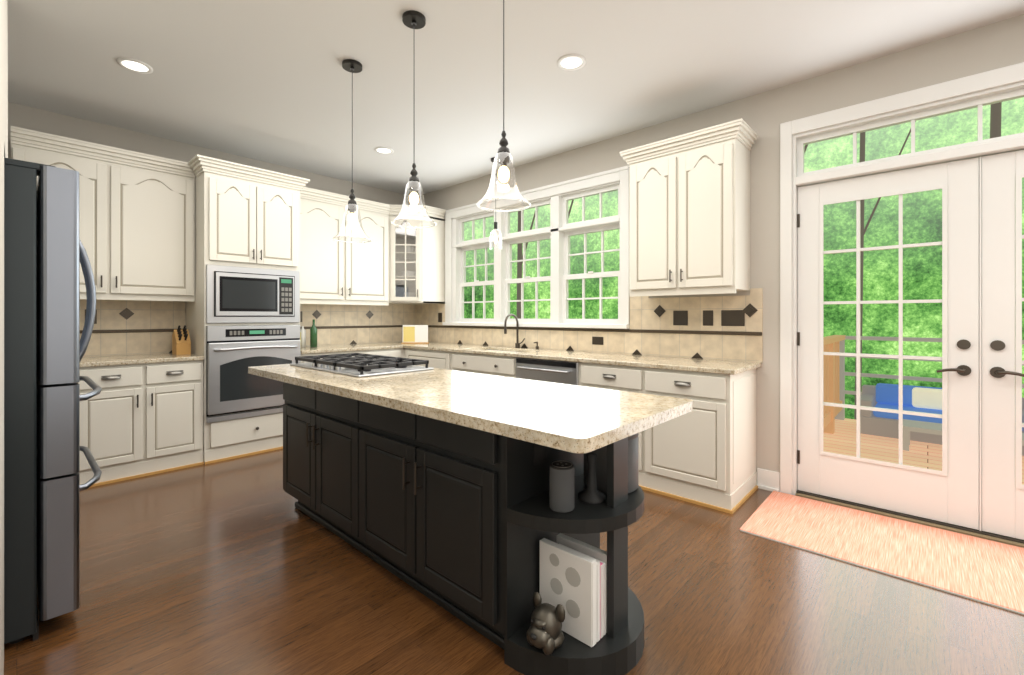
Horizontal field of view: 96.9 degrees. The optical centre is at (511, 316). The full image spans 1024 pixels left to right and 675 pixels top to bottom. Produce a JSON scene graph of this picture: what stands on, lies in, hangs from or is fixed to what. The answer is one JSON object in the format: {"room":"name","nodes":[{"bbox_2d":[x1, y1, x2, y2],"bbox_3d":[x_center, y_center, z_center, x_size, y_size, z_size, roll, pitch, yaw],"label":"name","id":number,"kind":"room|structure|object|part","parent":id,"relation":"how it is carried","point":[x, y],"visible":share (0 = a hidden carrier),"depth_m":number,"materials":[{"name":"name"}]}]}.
{"room":"kitchen","nodes":[
{"label":"kitchen","id":0,"kind":"room"},
{"bbox_2d":[0,0,7,674],"bbox_3d":[-0.109,-0.185,-0.104,6.720,2.770,0.240,0,0,42],"label":"wall","id":1,"kind":"structure","parent":0,"point":[3,78],"depth_m":0.94,"materials":[{"name":"grey paint"}]},
{"bbox_2d":[8,102,414,356],"bbox_3d":[-2.864,-0.185,4.313,0.150,2.770,4.890,0,0,42],"label":"wall","id":2,"kind":"structure","parent":0,"point":[34,119],"depth_m":3.96,"materials":[{"name":"grey paint"}]},
{"bbox_2d":[11,134,122,297],"bbox_3d":[-3.346,-0.694,3.413,0.351,1.067,0.568,0,0,42],"label":"upper cabinet","id":3,"kind":"object","parent":2,"relation":"attached to","point":[101,175],"depth_m":3.41,"materials":[{"name":"beige wood"}]},
{"bbox_2d":[123,158,194,301],"bbox_3d":[-3.035,-0.694,3.753,0.351,1.067,0.623,0,0,42],"label":"upper cabinet","id":4,"kind":"object","parent":2,"relation":"attached to","point":[159,200],"depth_m":3.68,"materials":[{"name":"beige wood"}]},
{"bbox_2d":[300,190,398,305],"bbox_3d":[-1.888,-0.694,4.969,0.399,1.067,1.171,0,0,42],"label":"upper cabinet","id":5,"kind":"object","parent":2,"relation":"attached to","point":[345,273],"depth_m":4.87,"materials":[{"name":"beige wood"}]},
{"bbox_2d":[4,449,1023,674],"bbox_3d":[0.199,1.230,1.513,8.550,0.060,4.900,0,0,42],"label":"floor","id":6,"kind":"structure","parent":0,"point":[244,565],"depth_m":1.88,"materials":[{"name":"brown wood"}]},
{"bbox_2d":[4,157,101,643],"bbox_3d":[-2.293,0.312,1.768,0.910,1.775,0.988,0,0,42],"label":"fridge","id":7,"kind":"object","parent":6,"relation":"on","point":[45,257],"visible":1,"depth_m":1.70,"materials":[{"name":"grey metal"}]},
{"bbox_2d":[78,360,203,487],"bbox_3d":[-3.085,0.776,3.506,0.610,0.848,1.056,0,0,42],"label":"base cabinet","id":8,"kind":"object","parent":6,"relation":"on","point":[141,414],"depth_m":3.40,"materials":[{"name":"beige wood"}]},
{"bbox_2d":[80,352,203,363],"bbox_3d":[-3.083,0.336,3.503,0.618,0.032,1.056,0,0,42],"label":"countertop","id":9,"kind":"structure","parent":8,"relation":"on","point":[141,355],"depth_m":3.56,"materials":[{"name":"beige stone"}]},
{"bbox_2d":[172,325,190,354],"bbox_3d":[-2.808,0.196,3.862,0.200,0.246,0.100,0,0,42],"label":"knife block","id":10,"kind":"object","parent":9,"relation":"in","point":[181,343],"visible":1,"depth_m":3.83,"materials":[{"name":"brown wood"}]},
{"bbox_2d":[186,154,309,463],"bbox_3d":[-2.425,-0.045,4.141,0.725,2.490,0.896,0,0,42],"label":"tall cabinet","id":11,"kind":"object","parent":6,"relation":"on","point":[242,312],"visible":0.96,"depth_m":3.88,"materials":[{"name":"beige wood"}]},
{"bbox_2d":[301,348,365,362],"bbox_3d":[-1.992,0.776,4.699,0.610,0.848,0.633,0,0,42],"label":"base cabinet","id":12,"kind":"object","parent":6,"relation":"on","point":[348,350],"depth_m":4.54,"materials":[{"name":"beige wood"}]},
{"bbox_2d":[366,348,401,357],"bbox_3d":[-1.663,0.776,5.058,0.610,0.848,0.590,0,0,42],"label":"base cabinet","id":13,"kind":"object","parent":6,"relation":"on","point":[394,352],"depth_m":4.93,"materials":[{"name":"beige wood"}]},
{"bbox_2d":[402,348,449,369],"bbox_3d":[-0.724,0.776,5.045,0.836,0.848,0.596,0,0,42],"label":"base cabinet","id":14,"kind":"object","parent":6,"relation":"on","point":[437,357],"depth_m":4.75,"materials":[{"name":"beige wood"}]},
{"bbox_2d":[301,344,401,351],"bbox_3d":[-1.824,0.336,4.877,0.618,0.032,1.122,0,0,42],"label":"countertop","id":15,"kind":"structure","parent":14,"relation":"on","point":[320,347],"depth_m":4.87,"materials":[{"name":"beige stone"}]},
{"bbox_2d":[300,326,302,346],"bbox_3d":[-2.168,0.199,4.605,0.052,0.240,0.051,0,0,42],"label":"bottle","id":16,"kind":"object","parent":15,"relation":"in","point":[301,331],"depth_m":4.72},
{"bbox_2d":[303,326,305,346],"bbox_3d":[-2.189,0.209,4.746,0.060,0.220,0.058,0,0,42],"label":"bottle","id":17,"kind":"object","parent":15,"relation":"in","point":[304,331],"depth_m":4.73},
{"bbox_2d":[310,319,316,346],"bbox_3d":[-2.076,0.174,4.751,0.070,0.290,0.068,0,0,42],"label":"bottle","id":18,"kind":"object","parent":15,"relation":"in","point":[313,335],"depth_m":4.72,"materials":[{"name":"green glass"}]},
{"bbox_2d":[282,381,643,674],"bbox_3d":[-0.421,0.785,2.317,2.272,0.830,0.677,0,0,42],"label":"kitchen island","id":19,"kind":"object","parent":6,"relation":"on","point":[432,484],"depth_m":1.72,"materials":[{"name":"black wood"}]},
{"bbox_2d":[248,357,692,456],"bbox_3d":[-0.508,0.350,2.391,2.620,0.040,0.800,0,0,42],"label":"island countertop","id":20,"kind":"structure","parent":19,"relation":"on","point":[579,420],"depth_m":1.81,"materials":[{"name":"beige stone"}]},
{"bbox_2d":[289,353,433,377],"bbox_3d":[-0.996,0.301,2.954,0.920,0.058,0.510,0,0,43],"label":"cooktop","id":21,"kind":"object","parent":20,"relation":"in","point":[362,365],"depth_m":2.78,"materials":[{"name":"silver metal"}]},
{"bbox_2d":[527,592,564,654],"bbox_3d":[0.110,1.034,1.534,0.138,0.148,0.144,0,0,42],"label":"statue","id":22,"kind":"object","parent":19,"relation":"in","point":[545,634],"visible":1,"depth_m":1.50,"materials":[{"name":"grey metal"}]},
{"bbox_2d":[550,461,574,512],"bbox_3d":[0.172,0.583,1.565,0.086,0.152,0.086,0,0,42],"label":"speaker","id":23,"kind":"object","parent":19,"relation":"in","point":[562,486],"visible":1,"depth_m":1.53},
{"bbox_2d":[540,533,606,646],"bbox_3d":[0.237,0.966,1.652,0.228,0.285,0.158,0,0,42],"label":"books","id":24,"kind":"object","parent":19,"relation":"in","point":[573,577],"visible":0.79,"depth_m":1.57,"materials":[{"name":"white paper"}]},
{"bbox_2d":[578,453,605,503],"bbox_3d":[0.289,0.577,1.648,0.100,0.165,0.097,0,0,42],"label":"stand","id":25,"kind":"object","parent":19,"relation":"in","point":[591,494],"visible":0.98,"depth_m":1.63,"materials":[{"name":"black"}]},
{"bbox_2d":[584,433,638,493],"bbox_3d":[0.386,0.527,1.776,0.210,0.264,0.210,0,0,42],"label":"canister","id":26,"kind":"object","parent":19,"relation":"in","point":[633,464],"visible":0.15,"depth_m":1.69,"materials":[{"name":"grey metal"}]},
{"bbox_2d":[450,352,513,377],"bbox_3d":[-0.096,0.776,4.470,0.867,0.848,0.596,0,0,42],"label":"base cabinet","id":27,"kind":"object","parent":6,"relation":"on","point":[474,362],"depth_m":4.23,"materials":[{"name":"beige wood"}]},
{"bbox_2d":[514,356,585,385],"bbox_3d":[0.472,0.776,3.949,0.801,0.848,0.596,0,0,42],"label":"dishwasher","id":28,"kind":"object","parent":6,"relation":"on","point":[572,372],"depth_m":3.68,"materials":[{"name":"silver metal"}]},
{"bbox_2d":[586,360,653,491],"bbox_3d":[0.936,0.776,3.524,0.592,0.848,0.596,0,0,42],"label":"base cabinet","id":29,"kind":"object","parent":6,"relation":"on","point":[638,378],"depth_m":3.18,"materials":[{"name":"beige wood"}]},
{"bbox_2d":[654,368,757,513],"bbox_3d":[1.294,0.776,3.196,0.631,0.848,0.596,0,0,42],"label":"base cabinet","id":30,"kind":"object","parent":6,"relation":"on","point":[705,456],"depth_m":2.91,"materials":[{"name":"beige wood"}]},
{"bbox_2d":[390,340,761,375],"bbox_3d":[0.039,0.336,4.340,4.090,0.032,0.604,0,0,42],"label":"countertop","id":31,"kind":"structure","parent":30,"relation":"on","point":[735,367],"depth_m":3.56,"materials":[{"name":"beige stone"}]},
{"bbox_2d":[401,325,428,343],"bbox_3d":[-1.157,0.209,5.435,0.320,0.220,0.070,0,0,-3],"label":"cookbook stand","id":32,"kind":"object","parent":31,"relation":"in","point":[414,334],"visible":1,"depth_m":5.42,"materials":[{"name":"white paper"}]},
{"bbox_2d":[490,348,517,351],"bbox_3d":[-0.091,0.460,4.444,0.763,0.240,0.395,0,0,42],"label":"sink","id":33,"kind":"object","parent":31,"relation":"in","point":[491,349],"depth_m":4.64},
{"bbox_2d":[502,314,529,347],"bbox_3d":[0.042,0.144,4.560,0.127,0.351,0.258,0,0,42],"label":"faucet","id":34,"kind":"object","parent":31,"relation":"on","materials":[{"name":"black metal"}]},
{"bbox_2d":[739,491,1023,614],"bbox_3d":[2.467,1.194,1.967,2.540,0.011,0.765,0,0,42],"label":"rug","id":35,"kind":"object","parent":6,"relation":"on","point":[988,572],"visible":1,"depth_m":2.34,"materials":[{"name":"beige fabric"}]},
{"bbox_2d":[8,0,1023,195],"bbox_3d":[0.209,-1.600,1.524,8.550,0.060,4.930,0,0,42],"label":"ceiling","id":36,"kind":"structure","parent":0,"point":[269,81],"depth_m":2.84,"materials":[{"name":"white paint"}]},
{"bbox_2d":[117,57,152,73],"bbox_3d":[-2.353,-1.566,2.834,0.176,0.008,0.176,0,0,42],"label":"recessed light","id":37,"kind":"object","parent":36,"relation":"in","point":[134,65],"visible":1,"depth_m":2.83,"materials":[{"name":"white"}]},
{"bbox_2d":[332,59,371,242],"bbox_3d":[-0.994,-1.023,2.823,0.233,1.092,0.233,0,0,42],"label":"pendant light","id":38,"kind":"object","parent":36,"relation":"hanging from","point":[352,66],"visible":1,"depth_m":2.81,"materials":[{"name":"clear glass"}]},
{"bbox_2d":[374,147,393,153],"bbox_3d":[-1.206,-1.566,4.279,0.176,0.008,0.176,0,0,42],"label":"recessed light","id":39,"kind":"object","parent":36,"relation":"in","point":[384,150],"visible":1,"depth_m":4.28,"materials":[{"name":"white"}]},
{"bbox_2d":[391,10,435,227],"bbox_3d":[-0.515,-1.028,2.384,0.233,1.082,0.233,0,0,42],"label":"pendant light","id":40,"kind":"object","parent":36,"relation":"hanging from","point":[412,19],"visible":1,"depth_m":2.37,"materials":[{"name":"clear glass"}]},
{"bbox_2d":[490,157,501,249],"bbox_3d":[-0.162,-1.120,4.516,0.124,0.900,0.124,0,0,42],"label":"light","id":41,"kind":"object","parent":36,"relation":"hanging from","point":[496,239],"visible":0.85,"depth_m":4.50,"materials":[{"name":"grey metal"}]},
{"bbox_2d":[477,0,530,211],"bbox_3d":[-0.035,-1.023,1.945,0.233,1.092,0.233,0,0,42],"label":"pendant light","id":42,"kind":"object","parent":36,"relation":"hanging from","point":[504,159],"visible":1,"depth_m":1.93,"materials":[{"name":"clear glass"}]},
{"bbox_2d":[557,54,585,70],"bbox_3d":[0.366,-1.566,2.798,0.176,0.008,0.176,0,0,42],"label":"recessed light","id":43,"kind":"object","parent":36,"relation":"in","point":[570,62],"visible":1,"depth_m":2.79,"materials":[{"name":"white"}]},
{"bbox_2d":[415,14,1023,471],"bbox_3d":[1.794,-0.185,3.253,8.450,2.770,0.160,0,0,42],"label":"wall","id":44,"kind":"structure","parent":0,"point":[949,58],"depth_m":3.14,"materials":[{"name":"grey paint"}]},
{"bbox_2d":[78,288,762,362],"bbox_3d":[-0.956,0.060,3.250,4.097,0.520,3.557,0,0,43],"label":"backsplash","id":45,"kind":"structure","parent":44,"relation":"attached to","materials":[{"name":"tile"}]},
{"bbox_2d":[442,165,629,328],"bbox_3d":[0.121,-0.591,4.724,2.466,1.388,0.190,0,0,42],"label":"window","id":46,"kind":"structure","parent":44,"relation":"in","point":[560,230],"depth_m":4.52,"materials":[{"name":"white wood"}]},
{"bbox_2d":[627,130,751,295],"bbox_3d":[1.294,-0.699,3.355,0.763,1.028,0.360,0,0,42],"label":"upper cabinet","id":47,"kind":"object","parent":44,"relation":"attached to","point":[689,213],"depth_m":3.17,"materials":[{"name":"beige wood"}]},
{"bbox_2d":[757,468,779,491],"bbox_3d":[3.229,1.133,1.811,4.084,0.135,0.025,0,0,42],"label":"baseboard","id":48,"kind":"structure","parent":44,"relation":"attached to","point":[768,480],"depth_m":3.14,"materials":[{"name":"white wood"}]},
{"bbox_2d":[797,157,978,529],"bbox_3d":[2.250,0.148,2.785,0.862,2.056,0.102,0,0,42],"label":"french door","id":49,"kind":"structure","parent":44,"relation":"in","point":[949,493],"depth_m":2.71,"materials":[{"name":"white painted wood"},{"name":"glass"},{"name":"bronze"}]},
{"bbox_2d":[780,62,1023,547],"bbox_3d":[2.589,-0.058,2.510,1.910,2.515,0.180,0,0,42],"label":"door frame","id":50,"kind":"structure","parent":44,"relation":"attached to","point":[978,91],"depth_m":2.81,"materials":[{"name":"white painted wood"}]},
{"bbox_3d":[2.590,0.148,2.511,0.007,2.056,0.058,0,0,42],"label":"door trim astragal","id":51,"kind":"part","parent":50,"relation":"part of","materials":[{"name":"white wood"}]},
{"bbox_2d":[981,150,1023,539],"bbox_3d":[2.893,0.148,2.197,0.862,2.056,0.102,0,0,42],"label":"french door","id":52,"kind":"structure","parent":44,"relation":"in","point":[1002,425],"depth_m":2.44,"materials":[{"name":"white painted wood"},{"name":"glass"},{"name":"bronze"}]},
{"label":"outside","id":53,"kind":"structure","parent":0,"visible":0},
{"bbox_2d":[464,97,1023,418],"bbox_3d":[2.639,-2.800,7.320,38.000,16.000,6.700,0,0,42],"label":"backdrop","id":54,"kind":"structure","parent":53,"point":[922,266],"depth_m":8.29,"materials":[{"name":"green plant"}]},
{"bbox_2d":[824,335,1023,484],"bbox_3d":[4.891,0.770,2.622,5.330,1.100,3.085,0,0,42],"label":"deck","id":55,"kind":"object","parent":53,"point":[839,433],"visible":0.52,"depth_m":4.70,"materials":[{"name":"brown wood"}]},
{"bbox_2d":[860,383,1023,455],"bbox_3d":[4.316,0.979,4.562,1.300,0.498,0.600,0,0,42],"label":"outdoor sofa","id":56,"kind":"object","parent":55,"relation":"on","point":[915,399],"visible":0.44,"depth_m":4.65,"materials":[{"name":"blue fabric"},{"name":"cream fabric"},{"name":"grey wood"}]},
{"bbox_2d":[898,419,1023,450],"bbox_3d":[4.030,1.114,3.991,0.950,0.228,0.370,0,0,42],"label":"table","id":57,"kind":"object","parent":55,"relation":"on","point":[921,427],"visible":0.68,"depth_m":4.15,"materials":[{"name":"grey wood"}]},
{"bbox_3d":[2.605,2.750,7.284,38.000,0.100,6.800,0,0,43],"label":"ground","id":58,"kind":"structure","parent":53,"visible":0},
{"bbox_2d":[516,211,534,318],"bbox_3d":[0.530,-2.550,12.473,1.096,10.502,0.168,0,0,40],"label":"trunk","id":59,"kind":"object","parent":58,"relation":"on","point":[519,246],"depth_m":12.67,"materials":[{"name":"brown plant"}]},
{"bbox_2d":[568,200,573,218],"bbox_3d":[1.333,-2.550,10.382,1.083,10.502,0.144,0,0,40],"label":"trunk","id":60,"kind":"object","parent":58,"relation":"on","point":[570,208],"depth_m":10.34,"materials":[{"name":"brown"}]},
{"bbox_2d":[854,121,915,418],"bbox_3d":[6.264,-2.550,7.458,1.056,10.501,0.096,0,0,42],"label":"trunk","id":61,"kind":"object","parent":58,"relation":"on","point":[862,135],"depth_m":7.71,"materials":[{"name":"brown plant"}]},
{"bbox_2d":[990,102,1001,137],"bbox_3d":[6.839,-2.550,5.879,1.075,10.501,0.132,0,0,40],"label":"trunk","id":62,"kind":"object","parent":58,"relation":"on","point":[995,118],"depth_m":6.09,"materials":[{"name":"brown"}]}
]}

